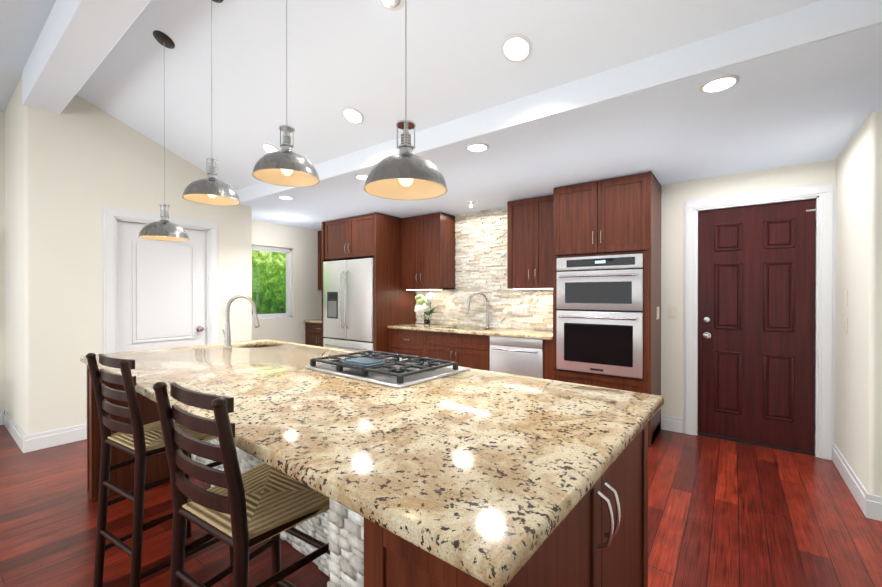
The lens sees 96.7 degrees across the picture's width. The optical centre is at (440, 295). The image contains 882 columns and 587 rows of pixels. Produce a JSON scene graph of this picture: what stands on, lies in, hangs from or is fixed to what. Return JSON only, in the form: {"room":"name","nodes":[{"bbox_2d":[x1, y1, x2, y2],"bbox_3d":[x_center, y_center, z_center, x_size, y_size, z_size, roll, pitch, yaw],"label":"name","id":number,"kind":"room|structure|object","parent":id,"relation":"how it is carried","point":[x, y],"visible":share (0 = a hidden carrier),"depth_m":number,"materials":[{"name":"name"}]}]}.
{"room":"kitchen","nodes":[
{"label":"kitchen","id":0,"kind":"room"},
{"bbox_2d":[0,111,5,413],"bbox_3d":[-5.635,-0.410,2.504,0.120,3.450,3.900,0,0,37],"label":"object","id":1,"kind":"structure","parent":0,"point":[2,286],"depth_m":3.98,"materials":[{"name":"white paint"}]},
{"bbox_2d":[5,86,16,423],"bbox_3d":[-3.856,-0.416,3.931,1.020,3.450,0.596,0,0,37],"label":"wall","id":2,"kind":"structure","parent":0,"point":[11,109],"depth_m":3.75,"materials":[{"name":"white paint"}]},
{"bbox_2d":[2,410,27,452],"bbox_3d":[-3.949,1.240,3.624,1.186,0.140,0.018,0,0,37],"label":"baseboard","id":3,"kind":"structure","parent":2,"relation":"attached to","point":[19,437],"depth_m":3.52,"materials":[{"name":"white wood"}]},
{"bbox_2d":[0,0,55,110],"bbox_3d":[-2.375,-1.542,1.298,6.740,0.832,1.880,0,0,37],"label":"ceiling","id":4,"kind":"structure","parent":0,"point":[22,23],"depth_m":2.76,"materials":[{"name":"white paint"}]},
{"bbox_2d":[22,0,150,113],"bbox_3d":[-1.252,-1.787,1.739,5.470,0.390,0.228,0,0,37],"label":"ridge beam","id":5,"kind":"structure","parent":4,"relation":"attached to","point":[77,41],"depth_m":2.57,"materials":[{"name":"white paint"}]},
{"bbox_2d":[17,76,251,435],"bbox_3d":[-2.969,-0.417,4.107,0.170,3.450,1.940,0,0,37],"label":"wall","id":6,"kind":"structure","parent":0,"point":[75,166],"depth_m":3.53,"materials":[{"name":"white paint"}]},
{"bbox_2d":[28,424,86,451],"bbox_3d":[-3.320,1.241,3.489,0.016,0.140,0.498,0,0,37],"label":"baseboard","id":7,"kind":"structure","parent":6,"relation":"attached to","point":[39,441],"depth_m":3.43,"materials":[{"name":"white wood"}]},
{"bbox_2d":[103,206,217,353],"bbox_3d":[-2.912,0.233,4.128,0.136,2.150,1.024,0,0,37],"label":"door frame","id":8,"kind":"structure","parent":6,"relation":"attached to","point":[112,217],"depth_m":3.80,"materials":[{"name":"white wood"}]},
{"bbox_2d":[117,221,205,351],"bbox_3d":[-2.893,0.285,4.106,0.108,2.030,0.812,0,0,37],"label":"door","id":9,"kind":"structure","parent":6,"relation":"in","point":[161,294],"depth_m":4.07,"materials":[{"name":"white wood"}]},
{"bbox_2d":[223,306,225,315],"bbox_3d":[-2.507,0.176,4.576,0.010,0.118,0.075,0,0,37],"label":"light switch","id":10,"kind":"object","parent":6,"relation":"attached to","point":[224,310],"visible":0.38,"depth_m":4.56,"materials":[{"name":"beige plastic"}]},
{"bbox_2d":[252,220,321,343],"bbox_3d":[-2.459,-0.011,6.169,0.120,2.620,2.070,0,0,37],"label":"wall","id":11,"kind":"structure","parent":0,"point":[306,293],"depth_m":6.27,"materials":[{"name":"white paint"}]},
{"bbox_2d":[252,245,290,318],"bbox_3d":[-2.655,-0.200,5.927,0.065,1.100,0.850,0,0,37],"label":"window","id":12,"kind":"structure","parent":11,"relation":"in","point":[287,251],"depth_m":6.11,"materials":[{"name":"white wood"}]},
{"bbox_2d":[252,317,292,319],"bbox_3d":[-2.621,0.344,5.904,0.060,0.012,0.850,0,0,37],"label":"window sill","id":13,"kind":"structure","parent":11,"relation":"attached to","point":[274,318],"depth_m":5.97,"materials":[{"name":"white"}]},
{"bbox_2d":[0,425,881,586],"bbox_3d":[-1.530,1.348,1.890,9.400,0.060,7.820,0,0,37],"label":"floor","id":14,"kind":"structure","parent":0,"point":[724,513],"depth_m":2.24,"materials":[{"name":"brown wood"}]},
{"bbox_2d":[86,353,232,586],"bbox_3d":[-1.309,0.786,1.846,0.456,1.065,0.459,0,0,31],"label":"stool","id":15,"kind":"object","parent":14,"relation":"on","point":[139,440],"visible":0.77,"depth_m":1.69,"materials":[{"name":"brown wood"}]},
{"bbox_2d":[153,382,329,586],"bbox_3d":[-0.597,0.789,1.272,0.454,1.065,0.484,0,0,37],"label":"stool","id":16,"kind":"object","parent":14,"relation":"on","point":[237,511],"visible":0.9,"depth_m":1.15,"materials":[{"name":"brown wood"}]},
{"bbox_2d":[305,322,321,346],"bbox_3d":[-1.751,0.864,6.393,0.745,0.868,0.624,0,0,37],"label":"base cabinet","id":17,"kind":"object","parent":14,"relation":"on","point":[313,334],"visible":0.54,"depth_m":6.28,"materials":[{"name":"brown wood"}]},
{"bbox_2d":[304,319,321,322],"bbox_3d":[-1.751,0.410,6.391,0.745,0.035,0.622,0,0,37],"label":"countertop","id":18,"kind":"structure","parent":17,"relation":"on","point":[315,321],"depth_m":6.26,"materials":[{"name":"stone"}]},
{"bbox_2d":[323,258,373,353],"bbox_3d":[-1.097,0.401,5.688,1.030,1.800,0.852,0,0,37],"label":"fridge","id":19,"kind":"object","parent":14,"relation":"on","point":[348,305],"visible":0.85,"depth_m":5.35,"materials":[{"name":"grey metal"}]},
{"bbox_2d":[87,346,647,586],"bbox_3d":[-0.734,0.877,2.063,3.131,0.879,1.212,0,0,39],"label":"kitchen island","id":20,"kind":"object","parent":14,"relation":"on","point":[598,537],"visible":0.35,"depth_m":1.07,"materials":[{"name":"brown wood"}]},
{"bbox_2d":[80,339,663,586],"bbox_3d":[-0.742,0.417,2.076,3.180,0.040,1.280,0,0,39],"label":"island countertop","id":21,"kind":"structure","parent":20,"relation":"on","point":[490,478],"depth_m":1.12,"materials":[{"name":"stone"}]},
{"bbox_2d":[222,294,259,348],"bbox_3d":[-1.556,0.190,3.040,0.119,0.404,0.273,0,0,39],"label":"island faucet","id":22,"kind":"object","parent":21,"relation":"on","point":[227,336],"visible":1,"depth_m":2.94,"materials":[{"name":"silver metal"}]},
{"bbox_2d":[305,350,470,387],"bbox_3d":[-0.292,0.360,2.115,0.730,0.072,0.539,0,0,39],"label":"cooktop","id":23,"kind":"object","parent":21,"relation":"in","point":[395,370],"visible":1,"depth_m":1.97,"materials":[{"name":"silver metal"}]},
{"bbox_2d":[322,212,416,354],"bbox_3d":[-1.058,0.106,5.740,1.138,2.388,0.834,0,0,37],"label":"tall cabinet","id":24,"kind":"object","parent":14,"relation":"on","point":[376,236],"visible":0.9,"depth_m":5.32,"materials":[{"name":"brown wood"}]},
{"bbox_2d":[389,328,428,358],"bbox_3d":[-0.259,0.869,5.300,0.670,0.868,0.587,0,0,37],"label":"base cabinet","id":25,"kind":"object","parent":14,"relation":"on","point":[401,341],"depth_m":5.04,"materials":[{"name":"brown wood"}]},
{"bbox_2d":[387,323,552,339],"bbox_3d":[0.370,0.417,4.806,2.268,0.035,0.622,0,0,37],"label":"countertop","id":26,"kind":"structure","parent":25,"relation":"on","point":[523,333],"depth_m":4.54,"materials":[{"name":"stone"}]},
{"bbox_2d":[414,292,436,325],"bbox_3d":[-0.192,0.175,5.276,0.290,0.443,0.286,0,0,37],"label":"vase","id":27,"kind":"object","parent":26,"relation":"on","point":[423,304],"visible":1,"depth_m":5.24,"materials":[{"name":"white plant"}]},
{"bbox_2d":[466,292,489,327],"bbox_3d":[0.476,0.177,4.898,0.273,0.444,0.213,0,0,37],"label":"faucet","id":28,"kind":"object","parent":26,"relation":"on","point":[487,309],"visible":1,"depth_m":4.90,"materials":[{"name":"silver metal"}]},
{"bbox_2d":[429,329,488,370],"bbox_3d":[0.337,0.870,4.855,0.938,0.868,0.587,0,0,37],"label":"base cabinet","id":29,"kind":"object","parent":14,"relation":"on","point":[430,344],"depth_m":4.56,"materials":[{"name":"brown wood"}]},
{"bbox_2d":[489,336,552,379],"bbox_3d":[0.976,0.873,4.377,0.782,0.868,0.587,0,0,37],"label":"base cabinet","id":30,"kind":"object","parent":14,"relation":"on","point":[548,344],"depth_m":3.94,"materials":[{"name":"brown wood"}]},
{"bbox_2d":[490,336,543,378],"bbox_3d":[0.939,0.874,4.356,0.612,0.866,0.651,0,0,37],"label":"dishwasher","id":31,"kind":"object","parent":30,"relation":"in","point":[518,356],"visible":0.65,"depth_m":4.12,"materials":[{"name":"silver metal"}]},
{"bbox_2d":[553,171,660,446],"bbox_3d":[1.628,0.115,3.863,0.870,2.388,0.624,0,0,37],"label":"tall cabinet","id":32,"kind":"object","parent":14,"relation":"on","point":[617,216],"visible":0.58,"depth_m":3.60,"materials":[{"name":"brown wood"}]},
{"bbox_2d":[556,253,642,378],"bbox_3d":[1.591,0.174,3.830,0.766,1.090,0.628,0,0,37],"label":"wall oven","id":33,"kind":"object","parent":32,"relation":"in","point":[599,314],"visible":1,"depth_m":3.60,"materials":[{"name":"silver metal"}]},
{"bbox_2d":[76,0,821,189],"bbox_3d":[-0.756,-1.589,2.461,5.540,0.704,1.560,0,0,37],"label":"ceiling","id":34,"kind":"structure","parent":0,"point":[341,54],"depth_m":2.51,"materials":[{"name":"white paint"}]},
{"bbox_2d":[138,30,189,240],"bbox_3d":[-1.892,-1.084,2.681,0.290,1.384,0.290,0,0,37],"label":"pendant light","id":35,"kind":"object","parent":34,"relation":"hanging from","point":[163,228],"visible":1,"depth_m":2.66,"materials":[{"name":"silver metal"}]},
{"bbox_2d":[182,0,239,205],"bbox_3d":[-1.315,-1.162,2.250,0.290,1.224,0.290,0,0,37],"label":"pendant light","id":36,"kind":"object","parent":34,"relation":"hanging from","point":[211,189],"visible":1,"depth_m":2.24,"materials":[{"name":"silver metal"}]},
{"bbox_2d":[261,143,278,152],"bbox_3d":[-1.587,-1.368,3.656,0.170,0.067,0.159,0,0,37],"label":"recessed light","id":37,"kind":"object","parent":34,"relation":"in","point":[268,147],"visible":0.75,"depth_m":3.63,"materials":[{"name":"white"}]},
{"bbox_2d":[252,0,319,186],"bbox_3d":[-0.706,-1.155,1.795,0.290,1.234,0.290,0,0,37],"label":"pendant light","id":38,"kind":"object","parent":34,"relation":"hanging from","point":[286,165],"visible":1,"depth_m":1.78,"materials":[{"name":"silver metal"}]},
{"bbox_2d":[342,107,363,123],"bbox_3d":[-0.666,-1.365,2.967,0.170,0.067,0.159,0,0,37],"label":"recessed light","id":39,"kind":"object","parent":34,"relation":"in","point":[353,115],"visible":1,"depth_m":2.96,"materials":[{"name":"white"}]},
{"bbox_2d":[379,0,404,10],"bbox_3d":[-0.260,-1.548,2.039,0.150,0.100,0.141,0,0,37],"label":"recessed light","id":40,"kind":"object","parent":34,"relation":"in","point":[394,5],"visible":1,"depth_m":2.05,"materials":[{"name":"white"}]},
{"bbox_2d":[363,0,447,199],"bbox_3d":[-0.122,-1.068,1.358,0.290,1.404,0.290,0,0,37],"label":"pendant light","id":41,"kind":"object","parent":34,"relation":"hanging from","point":[405,173],"visible":1,"depth_m":1.34,"materials":[{"name":"silver metal"}]},
{"bbox_2d":[501,34,531,62],"bbox_3d":[0.416,-1.361,2.159,0.170,0.067,0.159,0,0,37],"label":"recessed light","id":42,"kind":"object","parent":34,"relation":"in","point":[516,48],"visible":1,"depth_m":2.15,"materials":[{"name":"white"}]},
{"bbox_2d":[239,24,881,230],"bbox_3d":[0.685,-1.191,3.732,8.070,0.200,2.200,0,0,37],"label":"ceiling","id":43,"kind":"structure","parent":0,"point":[818,101],"depth_m":2.72,"materials":[{"name":"white paint"}]},
{"bbox_2d":[277,195,293,199],"bbox_3d":[-1.722,-1.088,4.345,0.170,0.009,0.170,0,0,37],"label":"recessed light","id":44,"kind":"object","parent":43,"relation":"in","point":[285,197],"visible":1,"depth_m":4.34,"materials":[{"name":"white"}]},
{"bbox_2d":[354,174,367,179],"bbox_3d":[-0.704,-1.085,3.585,0.170,0.009,0.170,0,0,37],"label":"recessed light","id":45,"kind":"object","parent":43,"relation":"in","point":[361,176],"visible":0.73,"depth_m":3.56,"materials":[{"name":"white"}]},
{"bbox_2d":[467,201,475,207],"bbox_3d":[0.354,-1.073,4.567,0.110,0.087,0.110,0,0,37],"label":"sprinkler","id":46,"kind":"object","parent":43,"relation":"in","point":[471,202],"visible":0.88,"depth_m":4.54,"materials":[{"name":"white metal"}]},
{"bbox_2d":[466,143,488,151],"bbox_3d":[0.265,-1.081,2.861,0.170,0.009,0.170,0,0,37],"label":"recessed light","id":47,"kind":"object","parent":43,"relation":"in","point":[476,147],"visible":1,"depth_m":2.86,"materials":[{"name":"white"}]},
{"bbox_2d":[236,0,881,202],"bbox_3d":[-0.295,-1.188,3.079,5.540,0.200,0.020,0,0,37],"label":"ceiling beam","id":48,"kind":"structure","parent":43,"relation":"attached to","point":[813,23],"depth_m":2.05,"materials":[{"name":"white paint"}]},
{"bbox_2d":[699,74,739,92],"bbox_3d":[1.418,-1.078,1.998,0.170,0.009,0.170,0,0,37],"label":"recessed light","id":49,"kind":"object","parent":43,"relation":"in","point":[719,83],"visible":1,"depth_m":1.99,"materials":[{"name":"white"}]},
{"bbox_2d":[417,159,835,417],"bbox_3d":[1.280,-0.004,4.616,7.970,2.620,0.160,0,0,37],"label":"wall","id":50,"kind":"structure","parent":0,"point":[674,196],"depth_m":3.76,"materials":[{"name":"white paint"}]},
{"bbox_2d":[318,231,321,289],"bbox_3d":[-1.679,-0.589,6.482,0.745,0.992,0.384,0,0,37],"label":"upper cabinet","id":51,"kind":"object","parent":50,"relation":"attached to","point":[319,260],"visible":0.15,"depth_m":6.55,"materials":[{"name":"brown wood"}]},
{"bbox_2d":[401,212,455,289],"bbox_3d":[-0.190,-0.578,5.369,0.690,1.004,0.384,0,0,37],"label":"upper cabinet","id":52,"kind":"object","parent":50,"relation":"attached to","point":[428,250],"visible":0.98,"depth_m":5.21,"materials":[{"name":"brown wood"}]},
{"bbox_2d":[416,207,552,330],"bbox_3d":[0.546,-0.348,5.037,2.262,1.490,0.034,0,0,37],"label":"backsplash","id":53,"kind":"structure","parent":50,"relation":"attached to","point":[481,239],"depth_m":5.02,"materials":[{"name":"beige stone"}]},
{"bbox_2d":[512,306,528,315],"bbox_3d":[0.956,0.180,4.705,0.208,0.109,0.014,0,0,37],"label":"outlet","id":54,"kind":"object","parent":53,"relation":"attached to","point":[521,310],"visible":1,"depth_m":4.70,"materials":[{"name":"white plastic"}]},
{"bbox_2d":[507,195,553,289],"bbox_3d":[1.099,-0.574,4.406,0.628,1.004,0.384,0,0,37],"label":"upper cabinet","id":55,"kind":"object","parent":50,"relation":"attached to","point":[530,255],"visible":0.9,"depth_m":4.30,"materials":[{"name":"brown wood"}]},
{"bbox_2d":[661,415,682,432],"bbox_3d":[2.235,1.239,3.796,0.178,0.140,0.016,0,0,37],"label":"baseboard","id":56,"kind":"structure","parent":50,"relation":"attached to","point":[671,423],"depth_m":3.79,"materials":[{"name":"white wood"}]},
{"bbox_2d":[668,306,676,318],"bbox_3d":[2.238,0.159,3.794,0.075,0.118,0.010,0,0,37],"label":"light switch","id":57,"kind":"object","parent":50,"relation":"attached to","point":[672,311],"visible":1,"depth_m":3.79,"materials":[{"name":"beige plastic"}]},
{"bbox_2d":[698,199,815,452],"bbox_3d":[2.748,0.253,3.447,0.818,2.100,0.110,0,0,37],"label":"door","id":58,"kind":"structure","parent":50,"relation":"in","point":[756,323],"depth_m":3.44,"materials":[{"name":"brown wood"}]},
{"bbox_2d":[683,182,835,459],"bbox_3d":[2.760,0.201,3.473,1.030,2.220,0.136,0,0,37],"label":"door frame","id":59,"kind":"structure","parent":50,"relation":"attached to","point":[823,195],"depth_m":3.20,"materials":[{"name":"white wood"}]},
{"bbox_2d":[835,111,881,496],"bbox_3d":[2.891,0.004,2.688,0.120,2.620,1.000,0,0,37],"label":"wall","id":60,"kind":"structure","parent":0,"point":[858,394],"depth_m":2.49,"materials":[{"name":"white paint"}]},
{"bbox_2d":[844,290,847,305],"bbox_3d":[2.898,0.013,2.807,0.010,0.118,0.075,0,0,37],"label":"switch plate","id":61,"kind":"object","parent":60,"relation":"attached to","point":[846,298],"visible":0.98,"depth_m":2.79,"materials":[{"name":"beige plastic"}]},
{"bbox_2d":[844,317,847,333],"bbox_3d":[2.898,0.213,2.808,0.010,0.118,0.075,0,0,37],"label":"switch plate","id":62,"kind":"object","parent":60,"relation":"attached to","point":[845,325],"visible":0.94,"depth_m":2.80,"materials":[{"name":"beige plastic"}]},
{"bbox_2d":[832,443,866,509],"bbox_3d":[2.833,1.244,2.732,0.016,0.140,0.967,0,0,37],"label":"baseboard","id":63,"kind":"structure","parent":60,"relation":"attached to","point":[848,475],"depth_m":2.68,"materials":[{"name":"white wood"}]},
{"bbox_2d":[862,490,881,520],"bbox_3d":[3.173,1.248,1.849,1.617,0.140,0.019,0,0,37],"label":"baseboard","id":64,"kind":"structure","parent":60,"relation":"attached to","point":[870,505],"depth_m":2.31,"materials":[{"name":"white wood"}]},
{"label":"outside","id":65,"kind":"structure","parent":0,"visible":0},
{"bbox_2d":[252,250,285,314],"bbox_3d":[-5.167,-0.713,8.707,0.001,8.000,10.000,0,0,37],"label":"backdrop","id":66,"kind":"structure","parent":65,"point":[257,296],"depth_m":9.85,"materials":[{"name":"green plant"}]}
]}

